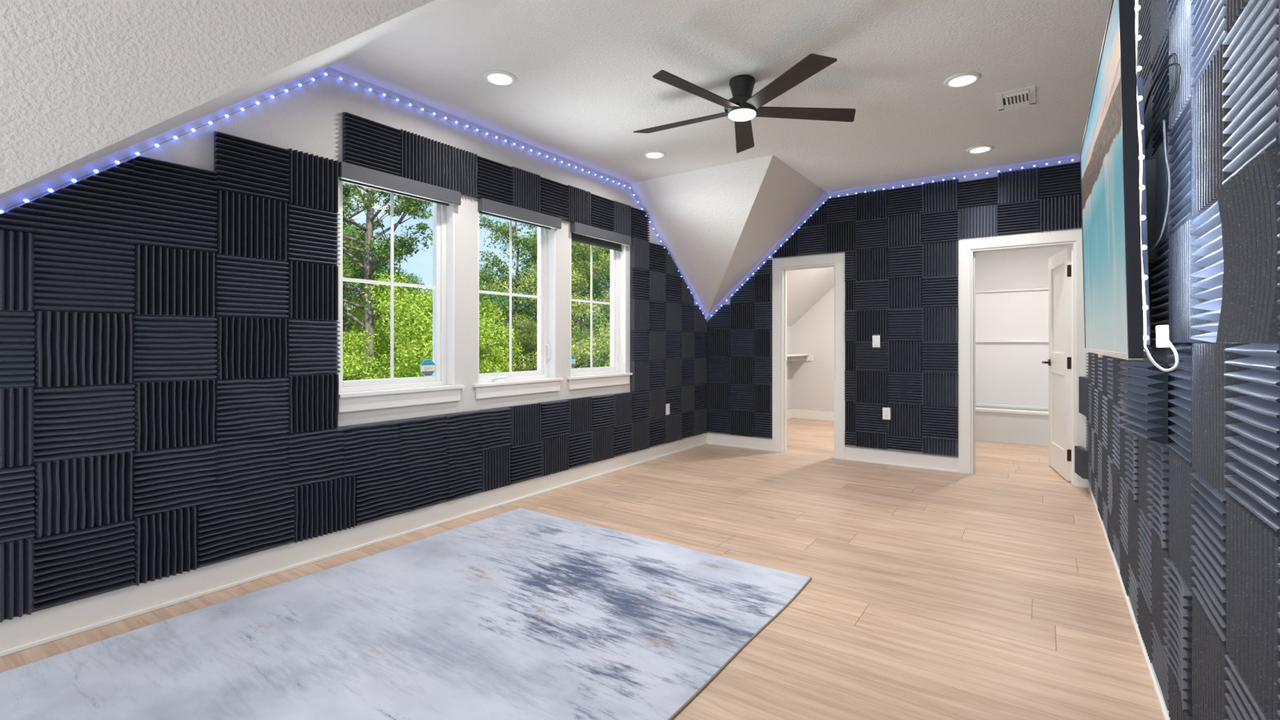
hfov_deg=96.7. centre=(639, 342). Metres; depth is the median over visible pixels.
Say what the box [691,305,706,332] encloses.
panel
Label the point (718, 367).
panel
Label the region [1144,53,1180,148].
power cable
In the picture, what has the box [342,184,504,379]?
tree
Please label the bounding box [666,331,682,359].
panel
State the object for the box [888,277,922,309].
panel
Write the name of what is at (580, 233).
roller shade
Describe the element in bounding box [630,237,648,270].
panel
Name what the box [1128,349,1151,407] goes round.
panel
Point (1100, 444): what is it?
panel
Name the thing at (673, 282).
panel
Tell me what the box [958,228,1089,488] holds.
door frame
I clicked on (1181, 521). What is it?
panel
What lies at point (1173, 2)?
panel
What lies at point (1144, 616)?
panel
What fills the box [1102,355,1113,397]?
panel
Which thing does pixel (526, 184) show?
panel
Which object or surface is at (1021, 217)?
panel
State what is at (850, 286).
panel
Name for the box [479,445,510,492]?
panel
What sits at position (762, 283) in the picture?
panel
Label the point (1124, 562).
panel
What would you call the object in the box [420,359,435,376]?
window sticker
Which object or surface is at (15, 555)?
panel
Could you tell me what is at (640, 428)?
panel
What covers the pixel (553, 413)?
panel
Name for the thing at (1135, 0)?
panel
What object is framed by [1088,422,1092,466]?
panel
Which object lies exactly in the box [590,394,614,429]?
panel
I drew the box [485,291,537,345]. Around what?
tree
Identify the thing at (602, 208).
panel
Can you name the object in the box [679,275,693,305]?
panel
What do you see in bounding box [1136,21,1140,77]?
panel
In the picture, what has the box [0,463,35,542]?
panel
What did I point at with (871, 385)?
panel
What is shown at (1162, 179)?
panel
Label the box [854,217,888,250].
panel
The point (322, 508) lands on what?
panel
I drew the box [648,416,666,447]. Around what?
panel
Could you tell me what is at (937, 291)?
panel
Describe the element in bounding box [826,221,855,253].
panel
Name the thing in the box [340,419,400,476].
panel
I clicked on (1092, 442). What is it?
panel
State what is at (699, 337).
panel
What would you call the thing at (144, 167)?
panel
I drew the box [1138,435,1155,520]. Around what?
panel
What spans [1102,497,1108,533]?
panel
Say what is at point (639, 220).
panel
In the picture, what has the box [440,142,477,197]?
panel
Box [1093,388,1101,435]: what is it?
panel
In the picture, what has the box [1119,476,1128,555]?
panel
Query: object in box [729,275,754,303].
panel
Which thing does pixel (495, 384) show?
window
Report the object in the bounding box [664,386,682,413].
panel
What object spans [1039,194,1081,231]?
panel
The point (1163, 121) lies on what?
cable
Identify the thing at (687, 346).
panel
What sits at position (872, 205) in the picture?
panel
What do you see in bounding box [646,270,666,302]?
panel
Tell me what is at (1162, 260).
panel
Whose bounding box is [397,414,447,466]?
panel
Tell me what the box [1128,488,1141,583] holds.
panel
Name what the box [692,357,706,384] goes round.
panel
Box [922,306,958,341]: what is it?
panel
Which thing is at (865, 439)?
panel
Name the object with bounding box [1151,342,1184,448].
panel
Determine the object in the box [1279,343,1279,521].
panel
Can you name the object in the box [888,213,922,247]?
panel
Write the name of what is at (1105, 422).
panel
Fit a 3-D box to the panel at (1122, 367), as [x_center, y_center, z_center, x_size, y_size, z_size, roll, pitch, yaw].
[2.162,0.152,2.508,0.046,0.299,0.300,0,0,35]
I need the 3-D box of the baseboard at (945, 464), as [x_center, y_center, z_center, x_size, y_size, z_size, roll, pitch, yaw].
[1.858,1.127,5.985,2.624,0.135,0.027,0,0,35]
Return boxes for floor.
[0,417,1164,719]
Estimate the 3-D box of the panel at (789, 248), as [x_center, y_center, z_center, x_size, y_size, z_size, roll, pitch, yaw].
[1.571,-1.071,6.175,0.286,0.274,0.046,0,0,35]
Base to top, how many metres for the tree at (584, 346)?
8.306 m
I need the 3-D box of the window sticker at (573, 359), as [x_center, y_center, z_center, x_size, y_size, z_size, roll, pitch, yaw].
[-0.603,0.160,4.980,0.002,0.115,0.115,0,0,35]
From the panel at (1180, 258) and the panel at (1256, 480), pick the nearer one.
the panel at (1256, 480)
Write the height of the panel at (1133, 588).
0.153 m
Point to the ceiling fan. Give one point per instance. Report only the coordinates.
(742, 107)
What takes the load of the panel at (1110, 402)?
attached to the wall at (1256, 342)
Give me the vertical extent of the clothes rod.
0.027 m
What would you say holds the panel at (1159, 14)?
attached to the wall at (1256, 342)
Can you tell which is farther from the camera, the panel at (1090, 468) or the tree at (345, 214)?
the tree at (345, 214)
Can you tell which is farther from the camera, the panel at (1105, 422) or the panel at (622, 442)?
the panel at (622, 442)
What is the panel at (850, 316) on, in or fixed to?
attached to the wall at (989, 175)
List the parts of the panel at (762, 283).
foam panel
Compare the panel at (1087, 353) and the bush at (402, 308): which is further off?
the bush at (402, 308)
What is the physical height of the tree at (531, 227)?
15.630 m
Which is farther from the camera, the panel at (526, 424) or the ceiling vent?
the panel at (526, 424)
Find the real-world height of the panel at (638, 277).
0.302 m
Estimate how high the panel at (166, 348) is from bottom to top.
0.299 m
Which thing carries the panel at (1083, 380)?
attached to the wall at (1256, 342)
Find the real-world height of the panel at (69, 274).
0.301 m
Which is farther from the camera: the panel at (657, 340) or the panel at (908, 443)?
the panel at (657, 340)
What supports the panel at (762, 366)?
attached to the wall at (989, 175)
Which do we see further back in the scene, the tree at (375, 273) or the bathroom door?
the tree at (375, 273)
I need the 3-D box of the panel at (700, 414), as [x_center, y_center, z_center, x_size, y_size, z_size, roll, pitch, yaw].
[0.687,0.911,6.588,0.046,0.292,0.293,0,0,35]
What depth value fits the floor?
2.89 m
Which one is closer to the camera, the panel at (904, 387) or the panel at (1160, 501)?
the panel at (1160, 501)
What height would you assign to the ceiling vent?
0.016 m
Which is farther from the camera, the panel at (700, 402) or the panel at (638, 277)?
the panel at (700, 402)
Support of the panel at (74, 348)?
attached to the wall at (307, 117)
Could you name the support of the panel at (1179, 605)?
attached to the wall at (1256, 342)
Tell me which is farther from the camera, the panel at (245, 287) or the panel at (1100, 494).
the panel at (1100, 494)
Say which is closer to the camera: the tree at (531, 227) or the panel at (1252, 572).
the panel at (1252, 572)
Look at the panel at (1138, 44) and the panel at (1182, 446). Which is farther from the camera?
the panel at (1138, 44)
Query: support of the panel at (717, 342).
attached to the wall at (989, 175)
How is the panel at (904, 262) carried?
attached to the wall at (989, 175)
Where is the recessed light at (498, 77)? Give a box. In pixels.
[482,70,516,85]
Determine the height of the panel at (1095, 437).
0.298 m
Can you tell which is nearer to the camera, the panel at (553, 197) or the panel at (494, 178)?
the panel at (494, 178)
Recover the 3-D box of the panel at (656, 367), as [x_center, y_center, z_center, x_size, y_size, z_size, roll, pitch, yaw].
[0.170,0.325,5.855,0.046,0.298,0.305,0,0,35]
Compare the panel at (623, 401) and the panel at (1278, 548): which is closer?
the panel at (1278, 548)
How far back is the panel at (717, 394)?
6.63 m
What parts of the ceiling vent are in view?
damper plate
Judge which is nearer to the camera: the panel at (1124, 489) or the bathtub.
the panel at (1124, 489)
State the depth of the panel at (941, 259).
5.30 m
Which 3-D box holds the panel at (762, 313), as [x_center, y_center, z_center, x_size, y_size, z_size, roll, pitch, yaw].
[1.367,-0.298,6.319,0.207,0.296,0.046,0,0,35]
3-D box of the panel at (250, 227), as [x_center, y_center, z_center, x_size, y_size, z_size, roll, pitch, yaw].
[-1.944,-0.580,2.858,0.046,0.302,0.315,0,0,35]
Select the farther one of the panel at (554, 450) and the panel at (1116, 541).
the panel at (554, 450)
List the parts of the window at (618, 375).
sash, frame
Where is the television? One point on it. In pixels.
(1118, 184)
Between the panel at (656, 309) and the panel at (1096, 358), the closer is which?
the panel at (1096, 358)
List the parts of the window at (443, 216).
sash, frame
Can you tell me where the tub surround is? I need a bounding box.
[975,287,1048,406]
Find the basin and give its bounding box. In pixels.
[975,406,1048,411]
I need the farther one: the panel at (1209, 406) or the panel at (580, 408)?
the panel at (580, 408)
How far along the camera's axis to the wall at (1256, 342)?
1.06 m
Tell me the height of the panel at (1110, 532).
0.153 m
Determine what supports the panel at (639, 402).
attached to the wall at (307, 117)
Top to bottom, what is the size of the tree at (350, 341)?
5.055 m
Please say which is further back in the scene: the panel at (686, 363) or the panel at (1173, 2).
the panel at (686, 363)
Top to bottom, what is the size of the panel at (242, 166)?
0.288 m
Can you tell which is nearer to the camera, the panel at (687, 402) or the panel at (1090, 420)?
the panel at (1090, 420)
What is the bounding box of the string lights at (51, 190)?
[0,72,1079,319]
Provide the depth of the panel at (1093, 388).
3.98 m
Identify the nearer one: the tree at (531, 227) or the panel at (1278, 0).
the panel at (1278, 0)
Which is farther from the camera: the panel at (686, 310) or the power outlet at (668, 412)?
the panel at (686, 310)
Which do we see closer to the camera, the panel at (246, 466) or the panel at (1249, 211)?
the panel at (1249, 211)
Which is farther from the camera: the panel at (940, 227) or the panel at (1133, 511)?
the panel at (940, 227)
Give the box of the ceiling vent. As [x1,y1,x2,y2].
[995,84,1035,112]
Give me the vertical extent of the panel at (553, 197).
0.293 m
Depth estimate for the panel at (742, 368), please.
6.45 m
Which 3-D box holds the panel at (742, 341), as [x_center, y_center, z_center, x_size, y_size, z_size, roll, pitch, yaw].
[1.161,0.003,6.464,0.293,0.302,0.046,0,0,35]
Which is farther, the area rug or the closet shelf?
the closet shelf
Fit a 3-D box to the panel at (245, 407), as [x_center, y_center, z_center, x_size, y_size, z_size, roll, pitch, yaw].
[-1.944,0.325,2.857,0.048,0.298,0.315,0,0,35]
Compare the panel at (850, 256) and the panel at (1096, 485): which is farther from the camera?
the panel at (850, 256)
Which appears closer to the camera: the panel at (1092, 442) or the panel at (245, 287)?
the panel at (245, 287)
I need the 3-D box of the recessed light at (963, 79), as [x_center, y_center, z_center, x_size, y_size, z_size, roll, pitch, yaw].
[1.891,-1.540,3.341,0.194,0.010,0.194,0,0,35]
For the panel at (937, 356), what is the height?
0.288 m
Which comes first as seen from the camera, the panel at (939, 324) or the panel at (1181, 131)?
the panel at (1181, 131)
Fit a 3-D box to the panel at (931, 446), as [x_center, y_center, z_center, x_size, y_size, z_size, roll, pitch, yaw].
[2.797,0.970,5.310,0.298,0.148,0.047,0,0,35]
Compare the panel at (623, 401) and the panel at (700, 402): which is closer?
the panel at (623, 401)
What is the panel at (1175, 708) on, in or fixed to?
attached to the wall at (1256, 342)
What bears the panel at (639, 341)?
attached to the wall at (307, 117)
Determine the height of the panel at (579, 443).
0.292 m
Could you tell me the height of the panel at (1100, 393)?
0.298 m
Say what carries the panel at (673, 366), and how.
attached to the wall at (307, 117)
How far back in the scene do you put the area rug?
2.27 m
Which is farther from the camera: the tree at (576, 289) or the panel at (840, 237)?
the tree at (576, 289)
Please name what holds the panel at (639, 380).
attached to the wall at (307, 117)
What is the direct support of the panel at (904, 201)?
attached to the wall at (989, 175)
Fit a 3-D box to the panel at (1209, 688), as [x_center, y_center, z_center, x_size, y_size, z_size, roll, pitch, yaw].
[1.272,0.762,1.248,0.047,0.303,0.305,0,0,35]
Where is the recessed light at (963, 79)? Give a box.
[943,71,981,88]
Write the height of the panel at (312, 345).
0.299 m
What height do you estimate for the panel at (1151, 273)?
0.303 m
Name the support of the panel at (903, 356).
attached to the wall at (989, 175)
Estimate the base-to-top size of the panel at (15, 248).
0.301 m
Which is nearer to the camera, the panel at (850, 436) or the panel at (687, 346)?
the panel at (850, 436)
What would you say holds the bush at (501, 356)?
on the ground
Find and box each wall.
[0,66,698,618]
[706,156,1090,486]
[786,266,834,412]
[975,246,1071,290]
[1150,342,1279,343]
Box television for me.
[1080,0,1179,372]
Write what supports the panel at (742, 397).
attached to the wall at (989, 175)
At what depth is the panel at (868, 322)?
5.65 m
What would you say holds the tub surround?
on the bathtub
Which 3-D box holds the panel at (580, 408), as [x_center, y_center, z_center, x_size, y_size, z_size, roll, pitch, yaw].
[-0.521,0.620,4.876,0.046,0.293,0.293,0,0,35]
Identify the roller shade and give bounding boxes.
[337,161,461,205]
[477,197,561,229]
[570,222,631,251]
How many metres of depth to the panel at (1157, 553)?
1.77 m
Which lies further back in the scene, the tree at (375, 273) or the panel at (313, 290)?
the tree at (375, 273)
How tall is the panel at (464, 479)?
0.292 m
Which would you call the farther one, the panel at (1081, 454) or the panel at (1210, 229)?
the panel at (1081, 454)
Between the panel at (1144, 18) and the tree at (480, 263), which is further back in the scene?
the tree at (480, 263)
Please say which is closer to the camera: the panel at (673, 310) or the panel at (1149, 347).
the panel at (1149, 347)
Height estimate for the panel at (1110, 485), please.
0.299 m
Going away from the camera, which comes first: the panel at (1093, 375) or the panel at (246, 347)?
the panel at (246, 347)
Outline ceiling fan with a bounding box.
[633,53,855,153]
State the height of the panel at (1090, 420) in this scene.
0.299 m
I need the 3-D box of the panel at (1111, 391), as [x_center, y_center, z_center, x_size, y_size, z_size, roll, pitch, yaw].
[2.517,0.152,3.012,0.046,0.299,0.300,0,0,35]
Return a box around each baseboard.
[0,432,706,657]
[706,432,958,472]
[786,409,834,421]
[1088,485,1170,719]
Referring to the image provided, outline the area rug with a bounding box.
[0,507,812,719]
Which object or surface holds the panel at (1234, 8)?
attached to the wall at (1256, 342)
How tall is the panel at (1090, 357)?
0.298 m
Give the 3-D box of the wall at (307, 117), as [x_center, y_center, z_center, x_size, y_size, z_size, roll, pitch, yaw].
[-1.841,-0.175,3.193,0.170,2.740,9.095,0,0,35]
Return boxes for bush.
[346,270,518,387]
[479,335,524,372]
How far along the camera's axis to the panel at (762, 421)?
6.31 m
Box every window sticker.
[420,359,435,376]
[571,354,575,367]
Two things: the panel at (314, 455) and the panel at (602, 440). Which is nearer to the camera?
the panel at (314, 455)
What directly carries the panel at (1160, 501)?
attached to the wall at (1256, 342)
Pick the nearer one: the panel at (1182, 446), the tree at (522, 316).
the panel at (1182, 446)
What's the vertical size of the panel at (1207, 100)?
0.303 m
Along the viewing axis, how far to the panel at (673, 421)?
6.08 m
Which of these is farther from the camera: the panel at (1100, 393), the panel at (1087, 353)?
the panel at (1087, 353)
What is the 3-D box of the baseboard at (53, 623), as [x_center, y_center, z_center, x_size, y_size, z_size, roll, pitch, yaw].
[-1.795,1.127,3.087,0.027,0.135,8.975,0,0,35]
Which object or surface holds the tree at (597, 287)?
on the ground
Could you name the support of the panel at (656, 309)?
attached to the wall at (307, 117)
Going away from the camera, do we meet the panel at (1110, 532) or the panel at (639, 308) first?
the panel at (1110, 532)
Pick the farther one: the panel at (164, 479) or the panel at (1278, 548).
the panel at (164, 479)
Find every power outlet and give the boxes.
[666,403,670,414]
[882,407,891,419]
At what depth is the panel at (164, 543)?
2.57 m
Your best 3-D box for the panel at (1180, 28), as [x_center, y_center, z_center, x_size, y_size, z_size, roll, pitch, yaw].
[1.450,-0.762,1.500,0.046,0.303,0.305,0,0,35]
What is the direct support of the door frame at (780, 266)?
in the wall at (989, 175)
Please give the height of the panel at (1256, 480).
0.303 m
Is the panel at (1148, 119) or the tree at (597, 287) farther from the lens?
the tree at (597, 287)
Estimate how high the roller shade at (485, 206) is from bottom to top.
0.090 m
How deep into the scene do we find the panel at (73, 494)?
2.34 m
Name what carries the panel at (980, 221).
attached to the wall at (989, 175)
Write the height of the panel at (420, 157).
0.293 m
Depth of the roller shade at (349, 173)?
3.48 m
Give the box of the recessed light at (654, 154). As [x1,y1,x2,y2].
[643,150,666,159]
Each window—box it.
[337,177,465,413]
[472,210,564,399]
[567,232,632,389]
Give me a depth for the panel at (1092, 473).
4.04 m
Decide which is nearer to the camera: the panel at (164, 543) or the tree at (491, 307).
the panel at (164, 543)
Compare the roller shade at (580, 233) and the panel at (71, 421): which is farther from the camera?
the roller shade at (580, 233)
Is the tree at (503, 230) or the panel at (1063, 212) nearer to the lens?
the panel at (1063, 212)
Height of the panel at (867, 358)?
0.291 m
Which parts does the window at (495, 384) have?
crank handle, sash, frame, lock lever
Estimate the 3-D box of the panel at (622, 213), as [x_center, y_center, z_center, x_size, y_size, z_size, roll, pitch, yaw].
[-0.175,-1.169,5.367,0.046,0.288,0.266,0,0,35]
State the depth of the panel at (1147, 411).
1.70 m
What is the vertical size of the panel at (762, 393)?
0.301 m
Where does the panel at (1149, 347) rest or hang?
attached to the wall at (1256, 342)
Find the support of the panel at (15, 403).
attached to the wall at (307, 117)
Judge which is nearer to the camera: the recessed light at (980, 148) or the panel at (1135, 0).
the panel at (1135, 0)
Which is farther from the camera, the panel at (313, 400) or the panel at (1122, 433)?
the panel at (313, 400)
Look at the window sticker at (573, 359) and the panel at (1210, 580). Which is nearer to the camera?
the panel at (1210, 580)
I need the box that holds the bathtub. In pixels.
[975,402,1048,447]
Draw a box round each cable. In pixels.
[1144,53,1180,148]
[1150,120,1170,251]
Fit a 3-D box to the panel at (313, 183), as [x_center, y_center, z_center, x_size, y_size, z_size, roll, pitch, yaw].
[-1.776,-0.876,3.096,0.046,0.288,0.266,0,0,35]
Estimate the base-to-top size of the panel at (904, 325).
0.311 m
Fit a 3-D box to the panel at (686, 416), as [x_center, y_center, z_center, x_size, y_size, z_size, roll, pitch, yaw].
[0.523,0.911,6.356,0.046,0.292,0.271,0,0,35]
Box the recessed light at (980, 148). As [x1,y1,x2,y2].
[965,145,994,153]
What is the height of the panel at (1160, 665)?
0.153 m
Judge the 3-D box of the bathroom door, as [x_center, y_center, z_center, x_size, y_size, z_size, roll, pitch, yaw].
[3.828,0.183,5.188,0.159,2.000,0.728,0,0,25]
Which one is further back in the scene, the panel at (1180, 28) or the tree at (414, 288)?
the tree at (414, 288)
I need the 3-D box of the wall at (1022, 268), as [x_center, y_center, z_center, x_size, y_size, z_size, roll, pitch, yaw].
[4.250,-0.175,6.128,2.120,2.740,2.725,0,0,35]
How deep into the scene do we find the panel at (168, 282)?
2.59 m
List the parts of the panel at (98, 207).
foam panel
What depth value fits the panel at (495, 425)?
4.11 m
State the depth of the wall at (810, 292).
8.79 m
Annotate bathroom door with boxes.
[1041,247,1071,480]
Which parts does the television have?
trim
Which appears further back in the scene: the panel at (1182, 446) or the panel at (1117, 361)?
the panel at (1117, 361)
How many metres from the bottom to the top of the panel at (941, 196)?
0.273 m
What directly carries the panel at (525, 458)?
attached to the wall at (307, 117)
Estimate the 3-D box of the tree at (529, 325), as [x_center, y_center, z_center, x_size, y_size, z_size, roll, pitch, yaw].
[-3.099,1.921,15.883,3.113,5.150,3.795,0,0,-9]
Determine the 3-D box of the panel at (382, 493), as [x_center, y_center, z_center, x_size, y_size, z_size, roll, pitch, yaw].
[-1.548,0.911,3.418,0.048,0.292,0.330,0,0,35]
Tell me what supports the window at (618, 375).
in the wall at (307, 117)
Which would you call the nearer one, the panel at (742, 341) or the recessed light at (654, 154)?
the recessed light at (654, 154)
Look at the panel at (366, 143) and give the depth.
3.35 m
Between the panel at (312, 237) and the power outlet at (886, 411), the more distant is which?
the power outlet at (886, 411)
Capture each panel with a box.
[0,200,35,234]
[0,229,32,311]
[0,310,35,388]
[0,386,32,468]
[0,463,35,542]
[0,536,32,622]
[32,170,134,244]
[32,235,134,314]
[32,311,132,386]
[32,382,134,462]
[32,451,133,537]
[32,518,134,610]
[132,155,217,191]
[132,176,217,253]
[132,244,214,316]
[132,314,217,382]
[132,379,215,451]
[132,442,217,517]
[132,505,196,586]
[195,487,294,567]
[213,131,288,203]
[213,190,286,261]
[213,316,287,379]
[213,376,288,440]
[213,433,288,501]
[214,253,288,319]
[284,426,344,487]
[285,148,337,213]
[285,261,337,320]
[285,373,338,433]
[286,204,340,266]
[286,319,340,375]
[290,475,355,542]
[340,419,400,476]
[342,111,400,176]
[354,465,409,524]
[397,128,440,186]
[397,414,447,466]
[405,457,448,511]
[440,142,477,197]
[442,409,481,457]
[444,451,482,501]
[475,155,513,204]
[477,406,511,450]
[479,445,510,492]
[508,403,541,445]
[508,440,542,484]
[510,166,540,212]
[537,399,569,439]
[538,434,568,476]
[539,176,568,220]
[565,185,591,226]
[565,396,591,434]
[568,430,592,468]
[588,425,613,463]
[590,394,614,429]
[591,193,614,231]
[611,391,631,425]
[612,200,631,235]
[612,422,632,456]
[629,418,648,452]
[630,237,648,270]
[630,267,649,300]
[630,298,648,330]
[630,329,649,360]
[630,360,648,391]
[631,206,649,240]
[631,390,649,421]
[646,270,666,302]
[646,387,666,418]
[647,330,666,359]
[648,242,666,272]
[648,300,666,330]
[648,359,666,389]
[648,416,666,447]
[662,247,681,275]
[662,302,681,331]
[662,359,681,387]
[662,412,681,443]
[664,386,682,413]
[666,274,682,303]
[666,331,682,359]
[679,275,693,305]
[679,331,693,358]
[679,384,693,412]
[680,358,694,385]
[680,410,694,438]
[681,304,694,331]
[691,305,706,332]
[691,407,706,435]
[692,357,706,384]
[693,332,706,358]
[693,383,706,409]
[704,329,730,355]
[704,382,731,409]
[706,304,730,330]
[706,355,730,382]
[706,407,730,434]
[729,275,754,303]
[729,329,754,356]
[729,383,754,411]
[730,302,755,329]
[730,356,755,384]
[730,409,755,436]
[753,302,772,329]
[753,356,772,385]
[753,411,772,438]
[754,274,772,302]
[754,328,772,356]
[754,384,772,413]
[772,230,798,257]
[796,225,826,255]
[800,201,826,227]
[825,194,855,224]
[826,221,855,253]
[844,250,855,281]
[844,310,855,341]
[844,369,855,400]
[844,430,855,445]
[845,280,855,310]
[845,341,855,370]
[845,400,855,431]
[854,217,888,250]
[854,280,888,310]
[854,341,888,371]
[854,401,888,434]
[855,431,888,449]
[856,188,888,221]
[856,247,888,281]
[856,309,888,341]
[856,370,888,403]
[887,184,922,217]
[887,244,922,279]
[887,308,922,341]
[887,371,922,404]
[887,434,922,452]
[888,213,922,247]
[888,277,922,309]
[888,341,922,372]
[888,403,922,437]
[921,208,958,244]
[921,275,958,307]
[921,341,958,373]
[921,405,958,439]
[922,178,958,213]
[922,240,958,277]
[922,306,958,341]
[922,372,958,407]
[922,436,958,457]
[958,176,997,208]
[958,204,997,239]
[997,166,1039,204]
[997,200,1039,235]
[1039,161,1080,199]
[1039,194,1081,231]
[1074,445,1088,479]
[1079,376,1090,416]
[1085,352,1088,377]
[1085,418,1089,449]
[1088,351,1094,383]
[1088,383,1093,423]
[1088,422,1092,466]
[1088,462,1092,487]
[1091,354,1094,385]
[1091,385,1097,431]
[1091,427,1095,472]
[1091,468,1095,497]
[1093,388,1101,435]
[1093,432,1099,482]
[1093,477,1098,506]
[1094,353,1102,389]
[1097,356,1102,391]
[1097,391,1105,444]
[1097,440,1103,492]
[1097,485,1103,520]
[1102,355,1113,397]
[1102,395,1111,450]
[1102,445,1109,506]
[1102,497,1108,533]
[1106,357,1113,399]
[1106,455,1114,515]
[1107,398,1115,461]
[1107,508,1114,551]
[1110,462,1121,538]
[1111,404,1123,471]
[1112,529,1120,569]
[1113,357,1127,407]
[1117,360,1168,444]
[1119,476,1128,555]
[1120,360,1128,408]
[1120,412,1131,483]
[1120,540,1129,595]
[1124,429,1138,502]
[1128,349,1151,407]
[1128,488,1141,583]
[1128,563,1139,623]
[1134,0,1139,21]
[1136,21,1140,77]
[1137,0,1153,85]
[1137,507,1151,614]
[1137,586,1153,662]
[1138,0,1144,17]
[1138,342,1151,362]
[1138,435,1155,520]
[1143,68,1155,159]
[1146,440,1173,551]
[1148,263,1166,342]
[1150,0,1170,64]
[1150,132,1174,245]
[1150,240,1168,340]
[1151,29,1171,155]
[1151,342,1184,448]
[1151,527,1170,653]
[1151,622,1168,711]
[1162,557,1195,715]
[1166,342,1191,463]
[1167,0,1178,20]
[1168,0,1196,129]
[1168,97,1196,233]
[1168,217,1212,342]
[1168,449,1199,591]
[1168,664,1192,719]
[1189,200,1256,342]
[1190,0,1228,87]
[1191,39,1234,216]
[1191,342,1255,495]
[1191,471,1233,644]
[1191,595,1231,719]
[1216,147,1279,342]
[1222,0,1279,184]
[1223,343,1279,533]
[1223,654,1267,719]
[1225,497,1279,719]
[1226,0,1249,34]
[1276,151,1279,335]
[1276,546,1279,716]
[1278,0,1279,142]
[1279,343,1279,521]
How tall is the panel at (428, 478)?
0.292 m
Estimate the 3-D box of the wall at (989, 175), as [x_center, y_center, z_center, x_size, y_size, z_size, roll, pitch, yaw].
[2.345,-0.175,5.731,3.745,2.740,0.120,0,0,35]
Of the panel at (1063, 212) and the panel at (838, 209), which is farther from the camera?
the panel at (838, 209)
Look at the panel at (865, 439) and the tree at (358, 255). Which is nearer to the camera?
the panel at (865, 439)
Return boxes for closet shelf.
[786,353,813,360]
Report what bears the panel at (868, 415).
attached to the wall at (989, 175)
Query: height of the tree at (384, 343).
5.877 m
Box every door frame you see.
[772,253,845,459]
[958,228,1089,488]
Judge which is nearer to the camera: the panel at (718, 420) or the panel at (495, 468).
the panel at (495, 468)
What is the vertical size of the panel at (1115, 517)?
0.303 m
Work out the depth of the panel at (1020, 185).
4.95 m
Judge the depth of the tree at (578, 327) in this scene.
29.69 m
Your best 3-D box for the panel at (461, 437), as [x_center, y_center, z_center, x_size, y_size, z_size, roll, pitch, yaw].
[-1.214,0.620,3.891,0.048,0.288,0.280,0,0,35]
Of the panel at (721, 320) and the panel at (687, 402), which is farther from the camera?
the panel at (721, 320)
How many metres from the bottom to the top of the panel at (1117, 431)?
0.299 m
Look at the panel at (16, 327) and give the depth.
2.19 m
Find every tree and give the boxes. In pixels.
[342,182,432,328]
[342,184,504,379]
[342,219,409,381]
[342,295,432,391]
[342,325,395,392]
[343,213,373,379]
[346,266,429,380]
[347,266,411,378]
[386,288,432,353]
[388,297,509,382]
[428,262,502,304]
[479,213,577,371]
[479,267,524,360]
[482,241,609,370]
[484,312,537,372]
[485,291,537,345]
[499,225,609,376]
[502,318,537,381]
[506,221,608,365]
[522,243,610,373]
[571,249,609,375]
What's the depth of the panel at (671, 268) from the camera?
6.04 m
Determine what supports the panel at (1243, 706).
attached to the wall at (1256, 342)
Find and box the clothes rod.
[786,358,806,360]
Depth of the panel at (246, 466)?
2.84 m
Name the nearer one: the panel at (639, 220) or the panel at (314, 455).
the panel at (314, 455)
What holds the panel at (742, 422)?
attached to the wall at (989, 175)
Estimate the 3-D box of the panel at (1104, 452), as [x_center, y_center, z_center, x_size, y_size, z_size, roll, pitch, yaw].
[2.694,0.762,3.265,0.046,0.298,0.300,0,0,35]
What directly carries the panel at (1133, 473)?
attached to the wall at (1256, 342)
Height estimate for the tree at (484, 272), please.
8.597 m
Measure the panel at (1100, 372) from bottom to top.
0.299 m
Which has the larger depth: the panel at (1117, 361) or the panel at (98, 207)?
the panel at (1117, 361)
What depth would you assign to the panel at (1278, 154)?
0.88 m
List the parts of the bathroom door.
door handle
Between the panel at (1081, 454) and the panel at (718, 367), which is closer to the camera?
the panel at (1081, 454)
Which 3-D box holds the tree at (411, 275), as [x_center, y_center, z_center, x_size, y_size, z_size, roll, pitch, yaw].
[-12.420,0.296,30.795,6.046,8.401,6.715,0,0,1]
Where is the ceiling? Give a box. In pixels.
[0,0,1111,319]
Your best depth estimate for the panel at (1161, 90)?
1.75 m
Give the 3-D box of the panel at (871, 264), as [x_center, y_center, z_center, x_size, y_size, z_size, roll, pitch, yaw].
[2.302,-0.778,5.660,0.305,0.311,0.046,0,0,35]
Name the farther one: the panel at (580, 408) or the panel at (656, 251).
the panel at (656, 251)
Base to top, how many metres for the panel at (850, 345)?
0.291 m
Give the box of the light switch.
[872,335,880,346]
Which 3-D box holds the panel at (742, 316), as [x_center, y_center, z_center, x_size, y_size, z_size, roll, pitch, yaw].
[1.161,-0.298,6.464,0.293,0.296,0.046,0,0,35]
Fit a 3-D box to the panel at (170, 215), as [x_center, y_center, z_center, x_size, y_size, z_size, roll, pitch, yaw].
[-2.123,-0.580,2.605,0.046,0.302,0.300,0,0,35]
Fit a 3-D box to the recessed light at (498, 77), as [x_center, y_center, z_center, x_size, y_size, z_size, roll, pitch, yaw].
[-0.817,-1.540,3.318,0.194,0.010,0.194,0,0,35]
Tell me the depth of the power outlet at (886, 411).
5.56 m
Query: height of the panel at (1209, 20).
0.303 m
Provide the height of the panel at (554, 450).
0.292 m
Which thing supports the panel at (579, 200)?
attached to the wall at (307, 117)
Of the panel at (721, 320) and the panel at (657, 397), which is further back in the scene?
the panel at (721, 320)
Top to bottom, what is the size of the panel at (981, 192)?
0.248 m
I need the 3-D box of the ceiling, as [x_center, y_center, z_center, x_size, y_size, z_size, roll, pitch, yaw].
[-0.334,-0.904,2.056,3.605,1.282,8.975,0,0,35]

